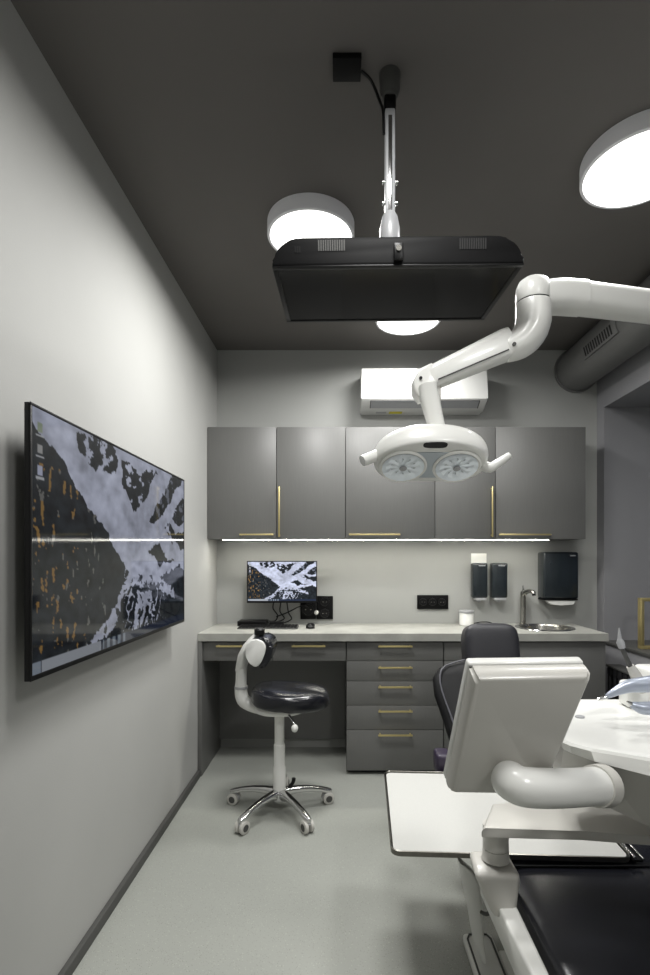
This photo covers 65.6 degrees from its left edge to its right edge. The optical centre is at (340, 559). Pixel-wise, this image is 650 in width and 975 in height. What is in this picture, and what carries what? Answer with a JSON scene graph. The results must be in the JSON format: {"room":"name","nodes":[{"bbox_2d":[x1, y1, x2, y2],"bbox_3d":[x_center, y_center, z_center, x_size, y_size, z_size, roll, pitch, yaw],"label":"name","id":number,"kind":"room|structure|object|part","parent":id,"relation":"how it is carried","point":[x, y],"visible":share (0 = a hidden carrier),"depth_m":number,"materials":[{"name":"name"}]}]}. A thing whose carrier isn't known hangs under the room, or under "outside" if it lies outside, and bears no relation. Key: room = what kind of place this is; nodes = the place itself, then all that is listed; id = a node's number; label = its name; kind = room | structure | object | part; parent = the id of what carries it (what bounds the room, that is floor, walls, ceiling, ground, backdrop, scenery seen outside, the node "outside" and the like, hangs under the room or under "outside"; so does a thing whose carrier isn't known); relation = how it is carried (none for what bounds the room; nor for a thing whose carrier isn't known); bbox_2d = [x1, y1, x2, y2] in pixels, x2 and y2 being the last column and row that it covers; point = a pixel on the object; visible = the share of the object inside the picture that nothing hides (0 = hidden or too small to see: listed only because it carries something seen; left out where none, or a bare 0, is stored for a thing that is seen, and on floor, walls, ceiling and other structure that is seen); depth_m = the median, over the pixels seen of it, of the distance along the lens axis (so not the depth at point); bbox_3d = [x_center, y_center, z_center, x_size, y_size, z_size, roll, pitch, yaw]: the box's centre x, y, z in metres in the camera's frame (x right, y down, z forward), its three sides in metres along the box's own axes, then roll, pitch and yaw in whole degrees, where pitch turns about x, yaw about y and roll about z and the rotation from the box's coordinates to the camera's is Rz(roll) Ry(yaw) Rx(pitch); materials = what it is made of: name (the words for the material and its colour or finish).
{"room":"dental clinic","nodes":[
{"label":"dental clinic","id":0,"kind":"room"},
{"bbox_2d":[0,0,216,974],"bbox_3d":[-0.940,-0.082,1.160,0.100,2.850,5.120,0,0,0],"label":"wall","id":1,"kind":"structure","parent":0,"point":[98,332],"depth_m":1.71,"materials":[{"name":"paint"}]},
{"bbox_2d":[24,401,183,681],"bbox_3d":[-0.849,-0.048,1.957,0.082,0.731,1.290,0,0,0],"label":"television","id":2,"kind":"object","parent":1,"relation":"attached to","point":[104,523],"visible":1,"depth_m":1.63,"materials":[{"name":"black plastic"}]},
{"bbox_2d":[58,770,199,974],"bbox_3d":[-0.880,1.322,0.910,0.020,0.042,4.420,0,0,0],"label":"baseboard","id":3,"kind":"structure","parent":1,"relation":"attached to","point":[91,934],"depth_m":2.01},
{"bbox_2d":[72,747,503,974],"bbox_3d":[0.685,1.393,1.160,3.350,0.100,5.120,0,0,0],"label":"floor","id":4,"kind":"structure","parent":0,"point":[210,898],"depth_m":2.04,"materials":[{"name":"plastic"}]},
{"bbox_2d":[198,641,345,776],"bbox_3d":[-0.429,0.924,3.370,0.919,0.838,0.498,0,0,0],"label":"writing desk","id":5,"kind":"object","parent":4,"relation":"on","point":[322,663],"visible":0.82,"depth_m":3.58,"materials":[{"name":"laminate"}]},
{"bbox_3d":[-0.876,0.924,3.372,0.025,0.838,0.493,0,0,0],"label":"panel","id":6,"kind":"part","parent":5,"relation":"part of","materials":[{"name":"laminate"}]},
{"bbox_3d":[-0.694,0.535,3.135,0.162,0.011,0.030,0,0,0],"label":"handle","id":7,"kind":"part","parent":5,"relation":"part of","materials":[{"name":"gold metal"}]},
{"bbox_3d":[-0.646,0.572,3.160,0.432,0.115,0.020,0,0,0],"label":"drawer","id":8,"kind":"part","parent":5,"relation":"part of","materials":[{"name":"laminate"}]},
{"bbox_3d":[-0.416,0.949,3.585,0.893,0.639,0.020,0,0,0],"label":"panel","id":9,"kind":"part","parent":5,"relation":"part of","materials":[{"name":"laminate"}]},
{"bbox_3d":[-0.202,0.535,3.135,0.209,0.011,0.030,0,0,0],"label":"handle","id":10,"kind":"part","parent":5,"relation":"part of","materials":[{"name":"gold metal"}]},
{"bbox_3d":[-0.198,0.572,3.160,0.456,0.115,0.020,0,0,0],"label":"drawer","id":11,"kind":"part","parent":5,"relation":"part of","materials":[{"name":"laminate"}]},
{"bbox_2d":[197,624,608,640],"bbox_3d":[0.385,0.480,3.370,2.547,0.048,0.497,0,0,0],"label":"countertop","id":12,"kind":"structure","parent":5,"relation":"on","point":[217,632],"depth_m":3.12,"materials":[{"name":"stone"}]},
{"bbox_2d":[237,619,268,625],"bbox_3d":[-0.615,0.439,3.529,0.200,0.034,0.122,0,0,0],"label":"computer","id":13,"kind":"object","parent":12,"relation":"on","point":[242,621],"visible":0.77,"depth_m":3.47,"materials":[{"name":"black plastic"}]},
{"bbox_3d":[-0.615,0.439,3.469,0.180,0.022,0.002,0,0,0],"label":"panel","id":14,"kind":"part","parent":13,"relation":"part of","materials":[{"name":"black plastic"}]},
{"bbox_2d":[237,624,298,628],"bbox_3d":[-0.486,0.446,3.378,0.398,0.019,0.124,0,0,0],"label":"keyboard","id":15,"kind":"object","parent":12,"relation":"on","point":[242,626],"visible":0.95,"depth_m":3.35,"materials":[{"name":"black plastic"}]},
{"bbox_2d":[269,621,283,624],"bbox_3d":[-0.450,0.444,3.525,0.100,0.024,0.050,0,0,0],"label":"brick","id":16,"kind":"object","parent":12,"relation":"on","point":[270,622],"visible":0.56,"depth_m":3.50,"materials":[{"name":"black plastic"}]},
{"bbox_2d":[284,603,291,622],"bbox_3d":[-0.429,0.370,3.553,0.167,0.167,0.045,0,0,0],"label":"cable","id":17,"kind":"object","parent":12,"relation":"on","point":[286,603],"visible":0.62,"depth_m":3.56,"materials":[{"name":"black plastic"}]},
{"bbox_2d":[306,623,314,628],"bbox_3d":[-0.205,0.440,3.380,0.060,0.032,0.100,0,0,0],"label":"computer mouse","id":18,"kind":"object","parent":12,"relation":"on","point":[309,625],"visible":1,"depth_m":3.35,"materials":[{"name":"black plastic"}]},
{"bbox_2d":[459,609,473,625],"bbox_3d":[0.876,0.403,3.520,0.104,0.106,0.104,0,0,0],"label":"jar","id":19,"kind":"object","parent":12,"relation":"on","point":[466,617],"visible":0.94,"depth_m":3.48,"materials":[{"name":"ceramic"}]},
{"bbox_3d":[0.876,0.359,3.520,0.104,0.018,0.104,0,0,0],"label":"lid","id":20,"kind":"part","parent":19,"relation":"part of","materials":[{"name":"grey plastic"}]},
{"bbox_2d":[519,586,535,623],"bbox_3d":[1.303,0.317,3.534,0.086,0.279,0.134,0,0,0],"label":"faucet","id":21,"kind":"object","parent":12,"relation":"on","point":[523,593],"visible":0.98,"depth_m":3.56,"materials":[{"name":"metal"}]},
{"bbox_3d":[1.311,0.234,3.528,0.032,0.062,0.128,0,0,-22],"label":"spout","id":22,"kind":"part","parent":21,"relation":"part of","materials":[{"name":"metal"}]},
{"bbox_2d":[515,623,575,641],"bbox_3d":[1.375,0.530,3.405,0.384,0.160,0.384,0,0,0],"label":"sink","id":23,"kind":"object","parent":12,"relation":"in","point":[531,626],"visible":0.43,"depth_m":3.50,"materials":[{"name":"metal"}]},
{"bbox_2d":[227,627,333,834],"bbox_3d":[-0.330,0.850,2.722,0.600,0.984,0.572,0,0,0],"label":"stool","id":24,"kind":"object","parent":4,"relation":"on","point":[279,699],"visible":1,"depth_m":2.63,"materials":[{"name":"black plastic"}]},
{"bbox_3d":[-0.484,1.254,2.747,0.262,0.067,0.048,0,0,17],"label":"leg","id":25,"kind":"part","parent":24,"relation":"part of","materials":[{"name":"silver metal"}]},
{"bbox_3d":[-0.422,1.254,2.568,0.048,0.067,0.262,0,0,35],"label":"leg","id":26,"kind":"part","parent":24,"relation":"part of","materials":[{"name":"silver metal"}]},
{"bbox_3d":[-0.430,0.378,2.660,0.056,0.040,0.056,0,0,0],"label":"adjust knob","id":27,"kind":"part","parent":24,"relation":"part of","materials":[{"name":"black plastic"}]},
{"bbox_3d":[-0.268,0.729,2.700,0.412,0.124,0.370,0,0,0],"label":"seat","id":28,"kind":"part","parent":24,"relation":"part of","materials":[{"name":"black leather"}]},
{"bbox_3d":[-0.232,0.843,2.525,0.034,0.040,0.034,0,0,0],"label":"knob","id":29,"kind":"part","parent":24,"relation":"part of","materials":[{"name":"white plastic"}]},
{"bbox_3d":[-0.233,1.254,2.571,0.048,0.067,0.262,0,0,-37],"label":"leg","id":30,"kind":"part","parent":24,"relation":"part of","materials":[{"name":"silver metal"}]},
{"bbox_3d":[-0.178,1.254,2.752,0.262,0.067,0.048,0,0,-19],"label":"leg","id":31,"kind":"part","parent":24,"relation":"part of","materials":[{"name":"silver metal"}]},
{"bbox_2d":[346,641,442,771],"bbox_3d":[0.337,0.924,3.370,0.605,0.838,0.498,0,0,0],"label":"base cabinet","id":32,"kind":"object","parent":4,"relation":"on","point":[394,722],"visible":0.92,"depth_m":3.15,"materials":[{"name":"laminate"}]},
{"bbox_3d":[0.338,0.833,3.160,0.603,0.148,0.020,0,0,0],"label":"drawer","id":33,"kind":"part","parent":32,"relation":"part of","materials":[{"name":"laminate"}]},
{"bbox_3d":[0.338,1.189,3.160,0.603,0.253,0.020,0,0,0],"label":"drawer","id":34,"kind":"part","parent":32,"relation":"part of","materials":[{"name":"laminate"}]},
{"bbox_3d":[0.338,0.985,3.160,0.603,0.150,0.020,0,0,0],"label":"drawer","id":35,"kind":"part","parent":32,"relation":"part of","materials":[{"name":"laminate"}]},
{"bbox_3d":[0.338,0.694,3.160,0.603,0.123,0.020,0,0,0],"label":"drawer","id":36,"kind":"part","parent":32,"relation":"part of","materials":[{"name":"laminate"}]},
{"bbox_3d":[0.338,0.572,3.160,0.603,0.115,0.020,0,0,0],"label":"drawer","id":37,"kind":"part","parent":32,"relation":"part of","materials":[{"name":"laminate"}]},
{"bbox_3d":[0.338,1.087,3.135,0.212,0.011,0.030,0,0,0],"label":"handle","id":38,"kind":"part","parent":32,"relation":"part of","materials":[{"name":"gold metal"}]},
{"bbox_3d":[0.338,0.940,3.135,0.212,0.011,0.030,0,0,0],"label":"handle","id":39,"kind":"part","parent":32,"relation":"part of","materials":[{"name":"gold metal"}]},
{"bbox_3d":[0.338,0.789,3.135,0.212,0.011,0.030,0,0,0],"label":"handle","id":40,"kind":"part","parent":32,"relation":"part of","materials":[{"name":"gold metal"}]},
{"bbox_3d":[0.338,0.669,3.135,0.212,0.011,0.030,0,0,0],"label":"handle","id":41,"kind":"part","parent":32,"relation":"part of","materials":[{"name":"gold metal"}]},
{"bbox_3d":[0.338,0.536,3.135,0.212,0.011,0.030,0,0,0],"label":"handle","id":42,"kind":"part","parent":32,"relation":"part of","materials":[{"name":"gold metal"}]},
{"bbox_2d":[443,641,461,748],"bbox_3d":[0.868,0.924,3.370,0.449,0.838,0.498,0,0,0],"label":"base cabinet","id":43,"kind":"object","parent":4,"relation":"on","point":[452,652],"visible":0.11,"depth_m":3.15,"materials":[{"name":"laminate"}]},
{"bbox_3d":[0.869,0.975,3.160,0.447,0.684,0.020,0,0,0],"label":"door","id":44,"kind":"part","parent":43,"relation":"part of","materials":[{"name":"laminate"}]},
{"bbox_3d":[0.869,0.572,3.160,0.447,0.115,0.020,0,0,0],"label":"drawer","id":45,"kind":"part","parent":43,"relation":"part of","materials":[{"name":"laminate"}]},
{"bbox_2d":[432,623,649,974],"bbox_3d":[0.702,0.825,1.420,0.718,1.035,2.240,0,0,0],"label":"dental chair","id":46,"kind":"object","parent":4,"relation":"on","point":[548,917],"visible":0.54,"depth_m":1.30,"materials":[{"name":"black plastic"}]},
{"bbox_3d":[0.423,0.838,2.100,0.068,0.084,0.100,0,0,0],"label":"armrest","id":47,"kind":"part","parent":46,"relation":"part of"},
{"bbox_3d":[0.723,1.324,1.284,0.595,0.038,0.968,0,0,0],"label":"plate","id":48,"kind":"part","parent":46,"relation":"part of","materials":[{"name":"white plastic"}]},
{"bbox_3d":[0.725,0.695,2.255,0.586,0.452,0.381,0,0,0],"label":"backrest","id":49,"kind":"part","parent":46,"relation":"part of","materials":[{"name":"white plastic"}]},
{"bbox_3d":[0.427,0.936,1.058,0.061,0.110,0.877,0,0,0],"label":"rail","id":50,"kind":"part","parent":46,"relation":"part of","materials":[{"name":"white plastic"}]},
{"bbox_2d":[384,771,645,862],"bbox_3d":[0.523,0.861,1.740,0.728,0.020,0.566,0,0,3],"label":"tray","id":51,"kind":"object","parent":46,"relation":"on","point":[426,818],"visible":0.62,"depth_m":1.60,"materials":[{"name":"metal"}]},
{"bbox_3d":[0.858,0.856,1.716,0.008,0.008,0.541,0,0,3],"label":"rail","id":52,"kind":"part","parent":51,"relation":"part of","materials":[{"name":"silver metal"}]},
{"bbox_3d":[0.882,0.860,1.715,0.008,0.008,0.541,0,0,3],"label":"rail","id":53,"kind":"part","parent":51,"relation":"part of","materials":[{"name":"silver metal"}]},
{"bbox_2d":[481,664,649,866],"bbox_3d":[0.751,0.547,1.145,0.798,0.480,0.710,0,0,0],"label":"dental delivery unit","id":54,"kind":"object","parent":46,"relation":"attached to","point":[609,732],"visible":0.86,"depth_m":1.26,"materials":[{"name":"grey plastic"}]},
{"bbox_2d":[443,657,623,808],"bbox_3d":[0.407,0.360,1.029,0.361,0.330,0.182,0,0,0],"label":"monitor","id":55,"kind":"object","parent":54,"relation":"attached to","point":[513,717],"visible":1,"depth_m":0.99,"materials":[{"name":"white plastic"}]},
{"bbox_3d":[0.694,0.686,1.328,0.666,0.022,0.205,0,0,6],"label":"swing arm","id":56,"kind":"part","parent":54,"relation":"part of","materials":[{"name":"grey plastic"}]},
{"bbox_2d":[597,675,649,700],"bbox_3d":[0.891,0.310,1.312,0.451,0.105,0.103,0,0,-15],"label":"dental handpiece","id":57,"kind":"object","parent":54,"relation":"on","point":[639,684],"visible":1,"depth_m":1.29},
{"bbox_2d":[616,628,643,693],"bbox_3d":[0.792,0.274,1.370,0.085,0.178,0.031,0,0,0],"label":"syringe handpiece","id":58,"kind":"object","parent":54,"relation":"in","point":[632,669],"visible":0.65,"depth_m":1.36,"materials":[{"name":"grey plastic"}]},
{"bbox_2d":[626,701,649,714],"bbox_3d":[0.807,0.352,1.181,0.276,0.045,0.038,0,0,-3],"label":"scaler handpiece","id":59,"kind":"object","parent":54,"relation":"on","point":[643,708],"visible":1,"depth_m":1.17,"materials":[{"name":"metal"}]},
{"bbox_3d":[0.725,0.922,1.812,0.524,0.098,0.695,0,0,0],"label":"seat","id":60,"kind":"part","parent":46,"relation":"part of","materials":[{"name":"black leather"}]},
{"bbox_2d":[519,641,604,698],"bbox_3d":[1.374,0.924,3.385,0.558,0.838,0.469,0,0,0],"label":"base cabinet","id":61,"kind":"object","parent":4,"relation":"on","point":[592,653],"visible":0.12,"depth_m":3.15,"materials":[{"name":"laminate"}]},
{"bbox_2d":[606,664,630,698],"bbox_3d":[1.765,1.009,2.785,0.098,0.668,0.970,0,0,0],"label":"radiator","id":62,"kind":"object","parent":4,"relation":"on","point":[616,672],"visible":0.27,"depth_m":3.17,"materials":[{"name":"black metal"}]},
{"bbox_2d":[606,664,628,674],"bbox_3d":[1.765,0.681,2.785,0.098,0.012,0.970,0,0,0],"label":"grille","id":63,"kind":"object","parent":62,"relation":"attached to","point":[620,669],"depth_m":3.16,"materials":[{"name":"black metal"}]},
{"bbox_2d":[11,0,649,349],"bbox_3d":[0.685,-1.557,1.160,3.350,0.100,5.120,0,0,0],"label":"ceiling","id":64,"kind":"structure","parent":0,"point":[206,115],"depth_m":1.72,"materials":[{"name":"paint"}]},
{"bbox_2d":[267,192,353,250],"bbox_3d":[-0.134,-1.473,2.257,0.388,0.066,0.388,0,0,0],"label":"ceiling lamp","id":65,"kind":"object","parent":64,"relation":"attached to","point":[299,215],"visible":0.62,"depth_m":2.14,"materials":[{"name":"white plastic"}]},
{"bbox_2d":[270,210,351,248],"bbox_3d":[-0.134,-1.445,2.257,0.363,0.004,0.363,0,0,0],"label":"diffuser","id":66,"kind":"object","parent":65,"relation":"attached to","point":[285,225],"depth_m":2.17,"materials":[{"name":"white plastic"}]},
{"bbox_2d":[333,53,361,81],"bbox_3d":[0.018,-1.498,1.533,0.086,0.018,0.076,0,0,0],"label":"junction box","id":67,"kind":"object","parent":64,"relation":"attached to","point":[346,66],"visible":1,"depth_m":1.52,"materials":[{"name":"black plastic"}]},
{"bbox_2d":[361,70,384,134],"bbox_3d":[0.097,-1.404,1.554,0.076,0.194,0.028,0,0,-3],"label":"cable","id":68,"kind":"object","parent":64,"relation":"hanging from","point":[364,73],"visible":1,"depth_m":1.55,"materials":[{"name":"black plastic"}]},
{"bbox_2d":[379,64,399,236],"bbox_3d":[0.151,-1.229,1.564,0.066,0.556,0.067,0,0,0],"label":"pole","id":69,"kind":"object","parent":64,"relation":"hanging from","point":[389,75],"visible":0.88,"depth_m":1.55,"materials":[{"name":"grey metal"}]},
{"bbox_2d":[379,64,399,101],"bbox_3d":[0.151,-1.469,1.565,0.066,0.074,0.066,0,0,0],"label":"socket","id":70,"kind":"object","parent":69,"relation":"attached to","point":[389,75],"depth_m":1.54,"materials":[{"name":"black plastic"}]},
{"bbox_2d":[380,209,399,236],"bbox_3d":[0.151,-1.014,1.563,0.064,0.126,0.064,0,0,0],"label":"cover","id":71,"kind":"object","parent":69,"relation":"on","point":[389,227],"depth_m":1.54,"materials":[{"name":"grey plastic"}]},
{"bbox_2d":[272,236,523,322],"bbox_3d":[0.163,-0.895,1.630,0.720,0.120,0.429,0,0,0],"label":"monitor","id":72,"kind":"object","parent":69,"relation":"hanging from","point":[430,278],"visible":1,"depth_m":1.51,"materials":[{"name":"black plastic"}]},
{"bbox_2d":[318,240,344,250],"bbox_3d":[-0.027,-0.896,1.435,0.077,0.031,0.004,0,0,0],"label":"vent","id":73,"kind":"object","parent":72,"relation":"attached to","point":[323,245],"depth_m":1.44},
{"bbox_2d":[459,238,486,248],"bbox_3d":[0.376,-0.901,1.435,0.077,0.031,0.004,0,0,0],"label":"vent","id":74,"kind":"object","parent":72,"relation":"attached to","point":[464,243],"depth_m":1.44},
{"bbox_2d":[376,321,439,334],"bbox_3d":[0.405,-1.473,3.040,0.392,0.066,0.392,0,0,0],"label":"ceiling lamp","id":75,"kind":"object","parent":64,"relation":"attached to","point":[391,327],"visible":0.43,"depth_m":3.12,"materials":[{"name":"white plastic"}]},
{"bbox_2d":[554,275,649,392],"bbox_3d":[1.688,-1.358,1.165,0.318,0.318,4.909,0,0,0],"label":"ventilation duct","id":76,"kind":"object","parent":64,"relation":"attached to","point":[610,343],"visible":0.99,"depth_m":3.10,"materials":[{"name":"metal"}]},
{"bbox_2d":[581,320,618,359],"bbox_3d":[1.547,-1.318,3.025,0.036,0.083,0.390,0,0,0],"label":"grille","id":77,"kind":"object","parent":76,"relation":"attached to","point":[607,335],"depth_m":3.01,"materials":[{"name":"grey metal"}]},
{"bbox_2d":[579,109,649,208],"bbox_3d":[1.110,-1.473,1.868,0.410,0.066,0.410,0,0,0],"label":"ceiling lamp","id":78,"kind":"object","parent":64,"relation":"attached to","point":[614,172],"visible":1,"depth_m":1.85,"materials":[{"name":"white plastic"}]},
{"bbox_2d":[217,350,596,746],"bbox_3d":[0.735,-0.082,3.670,3.250,2.850,0.100,0,0,0],"label":"wall","id":79,"kind":"structure","parent":0,"point":[368,582],"depth_m":3.62,"materials":[{"name":"paint"}]},
{"bbox_2d":[208,427,280,540],"bbox_3d":[-0.659,-0.511,3.471,0.458,0.745,0.296,0,0,0],"label":"upper cabinet","id":80,"kind":"object","parent":79,"relation":"attached to","point":[242,461],"visible":0.99,"depth_m":3.35,"materials":[{"name":"laminate"}]},
{"bbox_3d":[-0.558,-0.168,3.337,0.226,0.010,0.027,0,0,0],"label":"handle","id":81,"kind":"part","parent":80,"relation":"part of","materials":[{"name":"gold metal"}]},
{"bbox_2d":[247,561,316,602],"bbox_3d":[-0.408,0.152,3.554,0.485,0.290,0.130,0,0,0],"label":"monitor","id":82,"kind":"object","parent":79,"relation":"attached to","point":[267,581],"visible":1,"depth_m":3.49,"materials":[{"name":"black plastic"}]},
{"bbox_2d":[268,603,284,623],"bbox_3d":[-0.454,0.366,3.541,0.121,0.159,0.031,0,0,-8],"label":"cable","id":83,"kind":"object","parent":82,"relation":"hanging from","point":[280,603],"visible":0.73,"depth_m":3.55,"materials":[{"name":"black plastic"}]},
{"bbox_2d":[300,603,315,618],"bbox_3d":[-0.235,0.355,3.611,0.111,0.136,0.017,0,0,0],"label":"panel","id":84,"kind":"object","parent":79,"relation":"attached to","point":[305,613],"visible":0.83,"depth_m":3.61,"materials":[{"name":"black plastic"}]},
{"bbox_2d":[276,605,308,616],"bbox_3d":[-0.346,0.363,3.590,0.231,0.089,0.015,0,0,-5],"label":"cable","id":85,"kind":"object","parent":84,"relation":"attached to","point":[301,605],"visible":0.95,"depth_m":3.59,"materials":[{"name":"black plastic"}]},
{"bbox_2d":[277,427,344,540],"bbox_3d":[-0.199,-0.511,3.471,0.457,0.745,0.296,0,0,0],"label":"upper cabinet","id":86,"kind":"object","parent":79,"relation":"attached to","point":[310,460],"visible":1,"depth_m":3.35,"materials":[{"name":"laminate"}]},
{"bbox_3d":[-0.409,-0.319,3.337,0.010,0.333,0.027,0,0,0],"label":"handle","id":87,"kind":"part","parent":86,"relation":"part of","materials":[{"name":"gold metal"}]},
{"bbox_2d":[316,596,332,618],"bbox_3d":[-0.117,0.341,3.611,0.118,0.165,0.017,0,0,0],"label":"panel","id":88,"kind":"object","parent":79,"relation":"attached to","point":[324,605],"visible":0.94,"depth_m":3.61,"materials":[{"name":"black plastic"}]},
{"bbox_2d":[320,597,329,606],"bbox_3d":[-0.117,0.300,3.606,0.071,0.071,0.007,0,0,0],"label":"socket","id":89,"kind":"object","parent":88,"relation":"attached to","point":[324,601],"depth_m":3.61,"materials":[{"name":"plastic"}]},
{"bbox_2d":[320,609,329,617],"bbox_3d":[-0.117,0.383,3.606,0.071,0.071,0.007,0,0,0],"label":"socket","id":90,"kind":"object","parent":88,"relation":"attached to","point":[324,613],"depth_m":3.61,"materials":[{"name":"plastic"}]},
{"bbox_2d":[345,427,434,540],"bbox_3d":[0.327,-0.511,3.471,0.593,0.745,0.296,0,0,0],"label":"upper cabinet","id":91,"kind":"object","parent":79,"relation":"attached to","point":[376,506],"visible":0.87,"depth_m":3.35,"materials":[{"name":"laminate"}]},
{"bbox_3d":[0.223,-0.168,3.337,0.339,0.010,0.027,0,0,0],"label":"handle","id":92,"kind":"part","parent":91,"relation":"part of","materials":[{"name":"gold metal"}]},
{"bbox_2d":[222,539,549,539],"bbox_3d":[0.300,-0.136,3.388,2.200,0.005,0.025,0,0,0],"label":"strip light","id":93,"kind":"object","parent":91,"relation":"attached to","point":[222,539],"visible":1,"depth_m":3.38,"materials":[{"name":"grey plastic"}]},
{"bbox_2d":[360,369,487,414],"bbox_3d":[0.567,-1.175,3.518,0.862,0.270,0.202,0,0,0],"label":"air conditioner","id":94,"kind":"object","parent":79,"relation":"attached to","point":[382,391],"visible":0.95,"depth_m":3.42,"materials":[{"name":"grey plastic"}]},
{"bbox_2d":[417,595,447,608],"bbox_3d":[0.657,0.302,3.611,0.223,0.101,0.017,0,0,0],"label":"panel","id":95,"kind":"object","parent":79,"relation":"attached to","point":[423,601],"visible":1,"depth_m":3.61,"materials":[{"name":"black plastic"}]},
{"bbox_2d":[419,598,427,605],"bbox_3d":[0.590,0.302,3.606,0.058,0.058,0.007,0,0,0],"label":"socket","id":96,"kind":"object","parent":95,"relation":"attached to","point":[422,601],"depth_m":3.61,"materials":[{"name":"plastic"}]},
{"bbox_2d":[429,598,436,605],"bbox_3d":[0.657,0.302,3.606,0.058,0.058,0.007,0,0,0],"label":"socket","id":97,"kind":"object","parent":95,"relation":"attached to","point":[432,601],"depth_m":3.61,"materials":[{"name":"plastic"}]},
{"bbox_2d":[438,598,445,605],"bbox_3d":[0.725,0.302,3.606,0.058,0.058,0.007,0,0,0],"label":"socket","id":98,"kind":"object","parent":95,"relation":"attached to","point":[441,601],"depth_m":3.61,"materials":[{"name":"plastic"}]},
{"bbox_2d":[428,427,494,540],"bbox_3d":[0.826,-0.511,3.471,0.400,0.745,0.296,0,0,0],"label":"upper cabinet","id":99,"kind":"object","parent":79,"relation":"attached to","point":[465,509],"visible":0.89,"depth_m":3.35,"materials":[{"name":"laminate"}]},
{"bbox_3d":[1.000,-0.319,3.337,0.010,0.333,0.027,0,0,0],"label":"handle","id":100,"kind":"part","parent":99,"relation":"part of","materials":[{"name":"gold metal"}]},
{"bbox_2d":[471,553,486,562],"bbox_3d":[0.989,-0.009,3.617,0.110,0.075,0.006,0,0,0],"label":"card","id":101,"kind":"object","parent":79,"relation":"attached to","point":[475,557],"visible":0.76,"depth_m":3.61,"materials":[{"name":"white paper"}]},
{"bbox_2d":[471,563,487,602],"bbox_3d":[0.982,0.161,3.583,0.107,0.280,0.073,0,0,0],"label":"soap dispenser","id":102,"kind":"object","parent":79,"relation":"attached to","point":[479,571],"visible":1,"depth_m":3.55,"materials":[{"name":"black plastic"}]},
{"bbox_2d":[490,563,506,602],"bbox_3d":[1.120,0.161,3.583,0.111,0.280,0.073,0,0,0],"label":"soap dispenser","id":103,"kind":"object","parent":79,"relation":"attached to","point":[498,571],"visible":1,"depth_m":3.55,"materials":[{"name":"black plastic"}]},
{"bbox_2d":[484,427,585,540],"bbox_3d":[1.328,-0.511,3.471,0.600,0.745,0.296,0,0,0],"label":"upper cabinet","id":104,"kind":"object","parent":79,"relation":"attached to","point":[540,492],"visible":0.99,"depth_m":3.35,"materials":[{"name":"laminate"}]},
{"bbox_3d":[1.216,-0.168,3.337,0.346,0.010,0.027,0,0,0],"label":"handle","id":105,"kind":"part","parent":104,"relation":"part of","materials":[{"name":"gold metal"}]},
{"bbox_2d":[538,552,577,599],"bbox_3d":[1.530,0.113,3.559,0.244,0.337,0.120,0,0,0],"label":"paper towel dispenser","id":106,"kind":"object","parent":79,"relation":"attached to","point":[557,571],"visible":1,"depth_m":3.50,"materials":[{"name":"black plastic"}]},
{"bbox_2d":[544,600,574,604],"bbox_3d":[1.532,0.299,3.534,0.205,0.035,0.043,0,0,0],"label":"paper towel","id":107,"kind":"object","parent":106,"relation":"in","point":[552,602],"visible":0.98,"depth_m":3.51,"materials":[{"name":"white paper"}]},
{"bbox_2d":[359,274,649,481],"bbox_3d":[0.768,-0.574,1.631,1.432,0.646,0.206,0,0,-7],"label":"light","id":108,"kind":"object","parent":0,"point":[435,450],"visible":1,"depth_m":1.56,"materials":[{"name":"white plastic"}]},
{"bbox_3d":[0.097,-0.320,1.559,0.083,0.063,0.036,0,0,-25],"label":"handle","id":109,"kind":"part","parent":108,"relation":"part of","materials":[{"name":"white plastic"}]},
{"bbox_3d":[0.192,-0.283,1.563,0.024,0.013,0.021,0,0,0],"label":"bulb","id":110,"kind":"part","parent":108,"relation":"part of","materials":[{"name":"grey glass"}]},
{"bbox_3d":[0.281,-0.295,1.565,0.270,0.061,0.110,0,0,0],"label":"plate","id":111,"kind":"part","parent":108,"relation":"part of","materials":[{"name":"white plastic"}]},
{"bbox_3d":[0.359,-0.283,1.563,0.024,0.013,0.021,0,0,0],"label":"bulb","id":112,"kind":"part","parent":108,"relation":"part of","materials":[{"name":"grey glass"}]},
{"bbox_3d":[0.409,-0.636,1.600,0.294,0.191,0.076,0,0,0],"label":"spring arm","id":113,"kind":"part","parent":108,"relation":"part of","materials":[{"name":"white plastic"}]},
{"bbox_3d":[0.470,-0.302,1.571,0.118,0.062,0.045,0,0,26],"label":"handle","id":114,"kind":"part","parent":108,"relation":"part of","materials":[{"name":"white plastic"}]},
{"bbox_3d":[1.046,-0.840,1.683,0.873,0.115,0.105,0,0,-11],"label":"boom arm","id":115,"kind":"part","parent":108,"relation":"part of","materials":[{"name":"white plastic"}]},
{"bbox_2d":[597,345,649,693],"bbox_3d":[2.099,-0.082,1.160,0.522,2.850,4.920,0,0,0],"label":"wall","id":116,"kind":"structure","parent":0,"point":[623,394],"depth_m":3.52,"materials":[{"name":"paint"}]},
{"bbox_2d":[604,640,649,657],"bbox_3d":[2.028,0.569,2.510,0.404,0.020,2.020,0,0,0],"label":"windowsill","id":117,"kind":"structure","parent":116,"relation":"attached to","point":[631,645],"depth_m":3.29,"materials":[{"name":"grey"}]},
{"bbox_2d":[638,598,649,648],"bbox_3d":[1.990,0.399,3.175,0.220,0.320,0.040,0,0,0],"label":"frame","id":118,"kind":"object","parent":117,"relation":"on","point":[641,645],"visible":1,"depth_m":3.15,"materials":[{"name":"gold metal"}]}
]}

